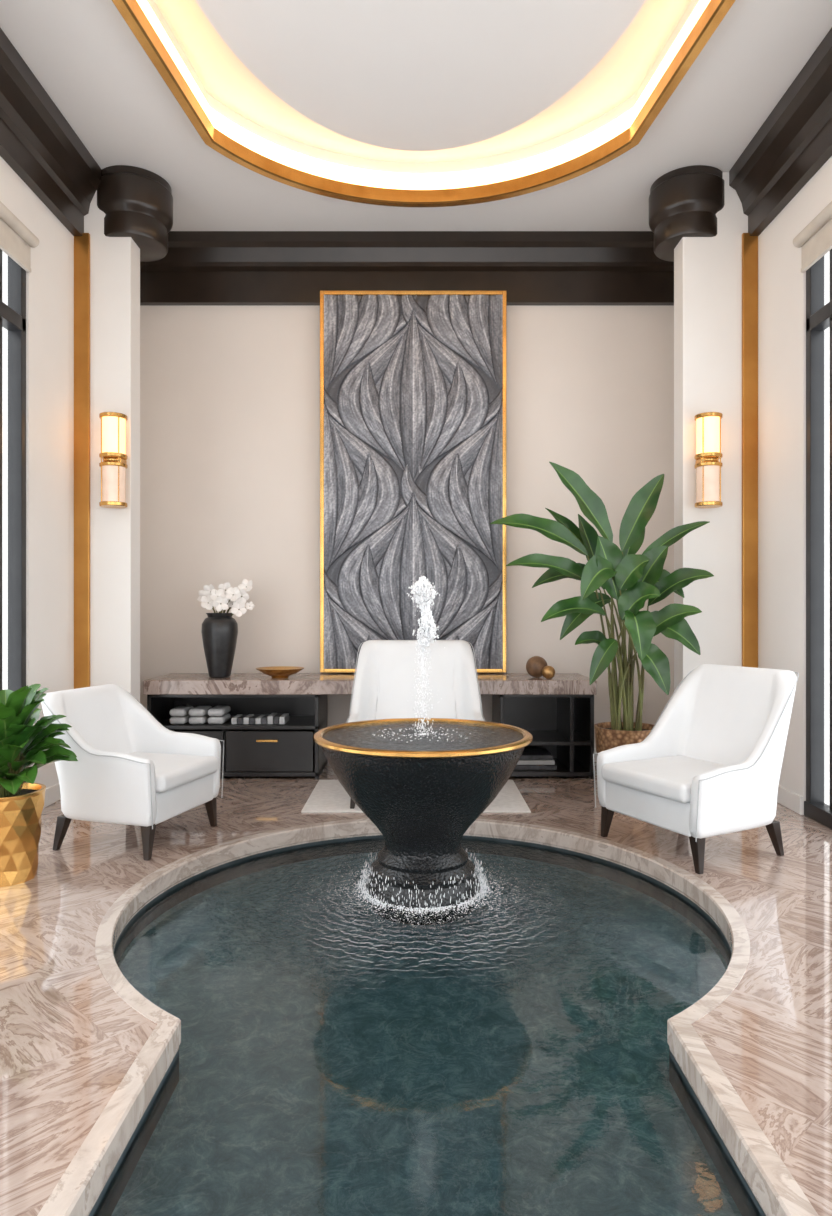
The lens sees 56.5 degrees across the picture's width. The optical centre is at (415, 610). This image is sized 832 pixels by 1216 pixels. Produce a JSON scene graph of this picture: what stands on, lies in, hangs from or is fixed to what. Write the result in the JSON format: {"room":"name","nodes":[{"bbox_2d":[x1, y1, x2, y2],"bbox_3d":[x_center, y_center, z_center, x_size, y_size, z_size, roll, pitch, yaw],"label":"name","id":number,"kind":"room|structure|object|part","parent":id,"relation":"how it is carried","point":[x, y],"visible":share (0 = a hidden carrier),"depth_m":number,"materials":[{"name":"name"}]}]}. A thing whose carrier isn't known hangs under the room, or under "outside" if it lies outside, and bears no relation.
{"room":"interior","nodes":[
{"label":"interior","id":0,"kind":"room"},
{"bbox_2d":[0,791,44,886],"bbox_3d":[-1.986,1.089,3.770,0.333,0.422,0.336,0,0,0],"label":"pot","id":1,"kind":"object","parent":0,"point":[21,811],"depth_m":3.68,"materials":[{"name":"gold metal"}]},
{"bbox_2d":[0,156,73,787],"bbox_3d":[-2.561,-1.073,2.178,0.182,4.745,9.399,0,0,0],"label":"wall","id":2,"kind":"structure","parent":0,"point":[50,281],"depth_m":5.17,"materials":[{"name":"white paint"}]},
{"bbox_2d":[0,249,25,781],"bbox_3d":[-2.522,-0.520,1.690,0.104,3.640,6.500,0,0,0],"label":"window","id":3,"kind":"structure","parent":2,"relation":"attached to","point":[12,316],"depth_m":4.88,"materials":[{"name":"black metal"}]},
{"bbox_2d":[0,201,38,271],"bbox_3d":[-2.426,-2.261,1.710,0.075,0.231,6.409,0,0,0],"label":"roller blind","id":4,"kind":"object","parent":2,"relation":"attached to","point":[16,240],"visible":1,"depth_m":4.71,"materials":[{"name":"fabric"}]},
{"bbox_2d":[0,28,101,235],"bbox_3d":[-2.369,-2.945,1.637,0.202,0.481,7.953,0,0,0],"label":"trim","id":5,"kind":"structure","parent":2,"relation":"attached to","point":[37,141],"depth_m":4.88,"materials":[{"name":"brown wood"}]},
{"bbox_2d":[43,782,60,807],"bbox_3d":[-2.460,1.242,5.278,0.020,0.117,0.676,0,0,0],"label":"baseboard","id":6,"kind":"structure","parent":2,"relation":"attached to","point":[52,793],"depth_m":5.22,"materials":[{"name":"white paint"}]},
{"bbox_2d":[140,306,673,747],"bbox_3d":[0.000,-1.073,6.786,4.940,4.745,0.182,0,0,0],"label":"wall","id":7,"kind":"structure","parent":0,"point":[230,395],"depth_m":6.70,"materials":[{"name":"paint"}]},
{"bbox_2d":[140,231,673,305],"bbox_3d":[0.000,-2.912,6.598,4.940,0.546,0.195,0,0,0],"label":"trim","id":8,"kind":"structure","parent":7,"relation":"attached to","point":[199,268],"depth_m":6.59,"materials":[{"name":"brown wood"}]},
{"bbox_2d":[327,748,596,761],"bbox_3d":[0.000,1.242,6.685,4.940,0.117,0.020,0,0,0],"label":"baseboard","id":9,"kind":"structure","parent":7,"relation":"attached to","point":[595,755],"depth_m":6.67,"materials":[{"name":"white paint"}]},
{"bbox_2d":[0,762,831,1215],"bbox_3d":[0.000,1.300,2.178,5.304,0.001,9.399,0,0,0],"label":"floor","id":10,"kind":"structure","parent":0,"point":[68,1041],"depth_m":2.83,"materials":[{"name":"stone"}]},
{"bbox_2d":[0,684,77,886],"bbox_3d":[-1.993,0.808,3.760,0.643,0.984,0.630,0,0,21],"label":"potted plant","id":11,"kind":"object","parent":10,"relation":"on","point":[23,744],"visible":1,"depth_m":3.70,"materials":[{"name":"green plant"}]},
{"bbox_2d":[74,165,172,701],"bbox_3d":[-2.150,-0.941,5.798,0.640,4.482,0.551,0,0,0],"label":"pilaster","id":12,"kind":"object","parent":10,"relation":"on","point":[128,222],"visible":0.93,"depth_m":5.62,"materials":[{"name":"white paint"}]},
{"bbox_2d":[99,412,127,507],"bbox_3d":[-2.151,-1.067,5.516,0.187,0.653,0.195,0,0,0],"label":"lamp","id":13,"kind":"object","parent":12,"relation":"attached to","point":[114,465],"visible":1,"depth_m":5.44,"materials":[{"name":"white glass"}]},
{"bbox_3d":[-2.151,-1.235,5.512,0.161,0.273,0.161,0,0,0],"label":"glass","id":14,"kind":"part","parent":13,"relation":"part of","materials":[{"name":"white glass"}]},
{"bbox_3d":[-2.151,-0.900,5.512,0.161,0.266,0.161,0,0,0],"label":"glass","id":15,"kind":"part","parent":13,"relation":"part of","materials":[{"name":"white glass"}]},
{"bbox_2d":[42,684,223,860],"bbox_3d":[-1.637,0.876,4.459,0.808,0.847,0.753,0,0,16],"label":"armchair","id":16,"kind":"object","parent":10,"relation":"on","point":[130,768],"visible":0.99,"depth_m":4.26,"materials":[{"name":"white fabric"}]},
{"bbox_3d":[-1.929,1.209,4.235,0.082,0.182,0.069,0,0,16],"label":"leg","id":17,"kind":"part","parent":16,"relation":"part of","materials":[{"name":"brown wood"}]},
{"bbox_3d":[-1.569,1.045,4.439,0.582,0.172,0.593,0,0,16],"label":"seat","id":18,"kind":"part","parent":16,"relation":"part of","materials":[{"name":"white fabric"}]},
{"bbox_3d":[-1.409,1.209,4.072,0.059,0.182,0.069,0,0,16],"label":"leg","id":19,"kind":"part","parent":16,"relation":"part of","materials":[{"name":"brown wood"}]},
{"bbox_2d":[130,752,217,792],"bbox_3d":[-1.536,0.915,4.430,0.598,0.100,0.582,0,0,16],"label":"seat cushion","id":20,"kind":"object","parent":16,"relation":"on","point":[174,771],"depth_m":4.41,"materials":[{"name":"white fabric"}]},
{"bbox_3d":[-1.239,1.209,4.665,0.059,0.182,0.069,0,0,16],"label":"leg","id":21,"kind":"part","parent":16,"relation":"part of","materials":[{"name":"brown wood"}]},
{"bbox_2d":[143,673,596,778],"bbox_3d":[-0.354,0.916,6.298,3.490,0.767,0.689,0,0,0],"label":"media console","id":22,"kind":"object","parent":10,"relation":"on","point":[558,711],"visible":0.7,"depth_m":5.99,"materials":[{"name":"wood"}]},
{"bbox_3d":[-1.768,1.085,5.998,0.559,0.312,0.030,0,0,0],"label":"door","id":23,"kind":"part","parent":22,"relation":"part of","materials":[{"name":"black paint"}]},
{"bbox_2d":[169,706,230,723],"bbox_3d":[-1.716,0.827,6.175,0.429,0.120,0.260,0,0,0],"label":"rolled towels","id":24,"kind":"object","parent":22,"relation":"on","point":[181,714],"visible":1,"depth_m":6.06,"materials":[{"name":"white fabric"}]},
{"bbox_2d":[197,579,254,677],"bbox_3d":[-1.542,0.137,6.202,0.396,0.792,0.305,0,0,34],"label":"vase","id":25,"kind":"object","parent":22,"relation":"on","point":[219,631],"visible":1,"depth_m":6.16,"materials":[{"name":"ceramic"}]},
{"bbox_2d":[231,713,288,723],"bbox_3d":[-1.235,0.855,6.162,0.416,0.062,0.208,0,0,0],"label":"books","id":26,"kind":"object","parent":22,"relation":"on","point":[274,718],"visible":1,"depth_m":6.06,"materials":[{"name":"white paper"}]},
{"bbox_2d":[231,714,241,723],"bbox_3d":[-1.422,0.861,6.162,0.042,0.050,0.208,0,0,0],"label":"book","id":27,"kind":"object","parent":26,"relation":"on","point":[236,719],"depth_m":6.06,"materials":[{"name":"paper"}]},
{"bbox_2d":[237,715,246,723],"bbox_3d":[-1.375,0.862,6.162,0.042,0.047,0.208,0,0,0],"label":"book","id":28,"kind":"object","parent":26,"relation":"on","point":[241,719],"depth_m":6.06,"materials":[{"name":"grey paper"}]},
{"bbox_2d":[243,714,253,723],"bbox_3d":[-1.329,0.860,6.162,0.042,0.053,0.208,0,0,0],"label":"book","id":29,"kind":"object","parent":26,"relation":"on","point":[247,719],"depth_m":6.06,"materials":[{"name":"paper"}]},
{"bbox_2d":[249,715,259,723],"bbox_3d":[-1.282,0.862,6.162,0.042,0.048,0.208,0,0,0],"label":"book","id":30,"kind":"object","parent":26,"relation":"on","point":[253,719],"depth_m":6.06,"materials":[{"name":"grey paper"}]},
{"bbox_2d":[255,715,264,723],"bbox_3d":[-1.235,0.863,6.162,0.042,0.047,0.208,0,0,0],"label":"book","id":31,"kind":"object","parent":26,"relation":"on","point":[259,719],"depth_m":6.06,"materials":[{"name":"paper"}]},
{"bbox_2d":[261,714,269,723],"bbox_3d":[-1.188,0.860,6.162,0.042,0.053,0.208,0,0,0],"label":"book","id":32,"kind":"object","parent":26,"relation":"on","point":[265,719],"depth_m":6.06,"materials":[{"name":"grey paper"}]},
{"bbox_2d":[267,713,276,723],"bbox_3d":[-1.141,0.855,6.162,0.042,0.062,0.208,0,0,0],"label":"book","id":33,"kind":"object","parent":26,"relation":"on","point":[271,718],"depth_m":6.06,"materials":[{"name":"white paper"}]},
{"bbox_2d":[273,713,282,723],"bbox_3d":[-1.095,0.856,6.162,0.042,0.060,0.208,0,0,0],"label":"book","id":34,"kind":"object","parent":26,"relation":"on","point":[277,718],"depth_m":6.06,"materials":[{"name":"grey paper"}]},
{"bbox_2d":[279,713,288,723],"bbox_3d":[-1.048,0.856,6.162,0.042,0.059,0.208,0,0,0],"label":"book","id":35,"kind":"object","parent":26,"relation":"on","point":[283,718],"depth_m":6.10,"materials":[{"name":"white paper"}]},
{"bbox_3d":[-1.147,1.000,5.973,0.162,0.016,0.026,0,0,0],"label":"drawer pull","id":36,"kind":"part","parent":22,"relation":"part of","materials":[{"name":"gold metal"}]},
{"bbox_3d":[-1.131,1.085,5.998,0.676,0.312,0.030,0,0,0],"label":"drawer","id":37,"kind":"part","parent":22,"relation":"part of","materials":[{"name":"black paint"}]},
{"bbox_2d":[256,666,303,677],"bbox_3d":[-1.085,0.494,6.188,0.385,0.078,0.385,0,0,0],"label":"dish","id":38,"kind":"object","parent":22,"relation":"on","point":[274,671],"visible":1,"depth_m":6.11,"materials":[{"name":"brown wood"}]},
{"bbox_2d":[320,291,506,672],"bbox_3d":[-0.023,-1.092,6.585,1.576,3.227,0.091,0,0,0],"label":"artwork","id":39,"kind":"object","parent":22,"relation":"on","point":[413,384],"visible":0.94,"depth_m":6.56,"materials":[{"name":"black metal"}]},
{"bbox_2d":[514,749,556,769],"bbox_3d":[0.936,1.191,6.240,0.338,0.113,0.312,0,0,0],"label":"stacked books","id":40,"kind":"object","parent":22,"relation":"in","point":[530,759],"visible":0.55,"depth_m":6.08,"materials":[{"name":"grey paper"}]},
{"bbox_2d":[526,656,547,677],"bbox_3d":[0.969,0.447,6.214,0.173,0.172,0.173,0,0,0],"label":"decorative ball","id":41,"kind":"object","parent":22,"relation":"on","point":[534,665],"visible":0.94,"depth_m":6.15,"materials":[{"name":"brown wood"}]},
{"bbox_2d":[492,695,593,778],"bbox_3d":[1.014,0.972,6.298,0.728,0.656,0.611,0,0,0],"label":"open shelving","id":42,"kind":"object","parent":22,"relation":"attached to","point":[563,725],"depth_m":6.26,"materials":[{"name":"black paint"}]},
{"bbox_2d":[542,666,554,678],"bbox_3d":[1.040,0.481,6.084,0.105,0.104,0.105,0,0,0],"label":"decorative ball","id":43,"kind":"object","parent":22,"relation":"on","point":[548,672],"visible":1,"depth_m":6.05,"materials":[{"name":"gold metal"}]},
{"bbox_2d":[301,780,530,812],"bbox_3d":[0.000,1.295,5.460,1.482,0.010,0.936,0,0,0],"label":"area rug","id":44,"kind":"object","parent":10,"relation":"on","point":[328,796],"visible":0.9,"depth_m":5.25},
{"bbox_2d":[346,640,484,808],"bbox_3d":[0.000,0.754,5.460,0.930,1.068,0.935,0,0,0],"label":"armchair","id":45,"kind":"object","parent":44,"relation":"on","point":[384,684],"visible":0.38,"depth_m":5.70,"materials":[{"name":"white fabric"}]},
{"bbox_3d":[-0.396,1.197,5.070,0.069,0.182,0.059,0,0,0],"label":"leg","id":46,"kind":"part","parent":45,"relation":"part of","materials":[{"name":"brown wood"}]},
{"bbox_2d":[490,462,713,754],"bbox_3d":[1.248,0.143,5.297,1.494,2.313,0.617,0,0,0],"label":"potted plant","id":47,"kind":"object","parent":10,"relation":"on","point":[615,570],"visible":0.91,"depth_m":5.26,"materials":[{"name":"green plant"}]},
{"bbox_2d":[593,664,798,873],"bbox_3d":[1.572,0.811,4.319,0.871,0.977,0.796,0,0,-27],"label":"armchair","id":48,"kind":"object","parent":10,"relation":"on","point":[710,765],"visible":1,"depth_m":4.23,"materials":[{"name":"white fabric"}]},
{"bbox_3d":[1.103,1.209,4.453,0.059,0.182,0.069,0,0,-27],"label":"leg","id":49,"kind":"part","parent":48,"relation":"part of","materials":[{"name":"brown wood"}]},
{"bbox_3d":[1.492,1.045,4.279,0.608,0.172,0.640,0,0,-27],"label":"seat","id":50,"kind":"part","parent":48,"relation":"part of","materials":[{"name":"white fabric"}]},
{"bbox_2d":[602,755,726,802],"bbox_3d":[1.462,0.915,4.263,0.624,0.100,0.629,0,0,-27],"label":"seat cushion","id":51,"kind":"object","parent":48,"relation":"on","point":[666,778],"depth_m":4.23,"materials":[{"name":"white fabric"}]},
{"bbox_3d":[1.404,1.209,3.861,0.059,0.182,0.069,0,0,-27],"label":"leg","id":52,"kind":"part","parent":48,"relation":"part of","materials":[{"name":"brown wood"}]},
{"bbox_3d":[1.907,1.209,4.132,0.082,0.182,0.069,0,0,-27],"label":"leg","id":53,"kind":"part","parent":48,"relation":"part of","materials":[{"name":"brown wood"}]},
{"bbox_2d":[649,165,757,693],"bbox_3d":[2.111,-0.941,5.798,0.716,4.482,0.551,0,0,0],"label":"pilaster","id":54,"kind":"object","parent":10,"relation":"on","point":[698,222],"visible":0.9,"depth_m":5.62,"materials":[{"name":"white paint"}]},
{"bbox_2d":[694,412,722,507],"bbox_3d":[2.080,-1.067,5.516,0.187,0.653,0.195,0,0,0],"label":"lamp","id":55,"kind":"object","parent":54,"relation":"attached to","point":[707,466],"visible":1,"depth_m":5.45,"materials":[{"name":"white glass"}]},
{"bbox_3d":[2.080,-1.235,5.512,0.161,0.273,0.161,0,0,0],"label":"glass","id":56,"kind":"part","parent":55,"relation":"part of","materials":[{"name":"white glass"}]},
{"bbox_3d":[2.080,-0.900,5.512,0.161,0.266,0.161,0,0,0],"label":"glass","id":57,"kind":"part","parent":55,"relation":"part of","materials":[{"name":"white glass"}]},
{"bbox_2d":[0,0,831,230],"bbox_3d":[0.000,-3.185,2.178,5.304,0.001,9.399,0,0,0],"label":"ceiling","id":58,"kind":"structure","parent":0,"point":[84,54],"depth_m":5.13,"materials":[{"name":"white paint"}]},
{"bbox_2d":[112,0,735,206],"bbox_3d":[0.039,-3.253,3.575,3.211,0.332,4.758,0,0,0],"label":"ceiling","id":59,"kind":"structure","parent":0,"point":[397,103],"depth_m":4.81,"materials":[{"name":"white paint"}]},
{"bbox_3d":[0.039,-3.136,3.575,3.211,0.098,4.758,0,0,0],"label":"gold frame","id":60,"kind":"part","parent":59,"relation":"part of","materials":[{"name":"gold metal"}]},
{"bbox_2d":[88,835,765,1215],"bbox_3d":[0.026,1.443,2.548,2.626,0.104,4.576,0,0,0],"label":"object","id":61,"kind":"object","parent":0,"point":[296,1083],"visible":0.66,"depth_m":2.62,"materials":[{"name":"liquid"}]},
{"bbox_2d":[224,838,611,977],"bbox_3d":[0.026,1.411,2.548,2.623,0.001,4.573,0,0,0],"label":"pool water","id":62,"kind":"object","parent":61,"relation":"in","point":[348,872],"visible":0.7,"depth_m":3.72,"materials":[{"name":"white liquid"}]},
{"bbox_2d":[282,576,569,950],"bbox_3d":[0.035,0.656,3.942,1.500,1.673,1.506,0,0,0],"label":"fountain","id":63,"kind":"object","parent":61,"relation":"on","point":[424,782],"visible":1,"depth_m":3.69,"materials":[{"name":"black stone"}]},
{"bbox_2d":[322,747,523,924],"bbox_3d":[0.035,1.067,3.939,1.040,0.850,1.040,0,0,0],"label":"stone bowl","id":64,"kind":"object","parent":63,"relation":"on","point":[422,809],"depth_m":3.66,"materials":[{"name":"black stone"}]},
{"bbox_2d":[37,818,818,1215],"bbox_3d":[0.026,1.345,2.548,2.742,0.096,4.693,0,0,0],"label":"pool coping","id":65,"kind":"object","parent":61,"relation":"on","point":[776,1191],"visible":0.91,"depth_m":2.44,"materials":[{"name":"stone"}]},
{"bbox_2d":[594,722,653,754],"bbox_3d":[1.465,1.050,5.382,0.447,0.500,0.447,0,0,0],"label":"planter","id":66,"kind":"object","parent":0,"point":[608,735],"depth_m":5.27,"materials":[{"name":"brown wicker"}]},
{"bbox_2d":[758,156,831,814],"bbox_3d":[2.561,-1.073,2.178,0.182,4.745,9.399,0,0,0],"label":"wall","id":67,"kind":"structure","parent":0,"point":[781,281],"depth_m":5.14,"materials":[{"name":"white paint"}]},
{"bbox_2d":[729,28,831,235],"bbox_3d":[2.369,-2.945,1.637,0.202,0.481,7.953,0,0,0],"label":"trim","id":68,"kind":"structure","parent":67,"relation":"attached to","point":[794,141],"depth_m":4.89,"materials":[{"name":"brown wood"}]},
{"bbox_2d":[777,785,802,814],"bbox_3d":[2.460,1.242,5.278,0.020,0.117,0.676,0,0,0],"label":"baseboard","id":69,"kind":"structure","parent":67,"relation":"attached to","point":[787,798],"depth_m":5.07,"materials":[{"name":"white paint"}]},
{"bbox_2d":[793,201,831,271],"bbox_3d":[2.426,-2.261,1.710,0.075,0.231,6.409,0,0,0],"label":"roller blind","id":70,"kind":"object","parent":67,"relation":"attached to","point":[815,240],"visible":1,"depth_m":4.71,"materials":[{"name":"fabric"}]},
{"bbox_2d":[804,249,831,828],"bbox_3d":[2.522,-0.520,1.690,0.104,3.640,6.500,0,0,0],"label":"window","id":71,"kind":"structure","parent":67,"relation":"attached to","point":[818,316],"depth_m":4.88,"materials":[{"name":"black metal"}]}
]}

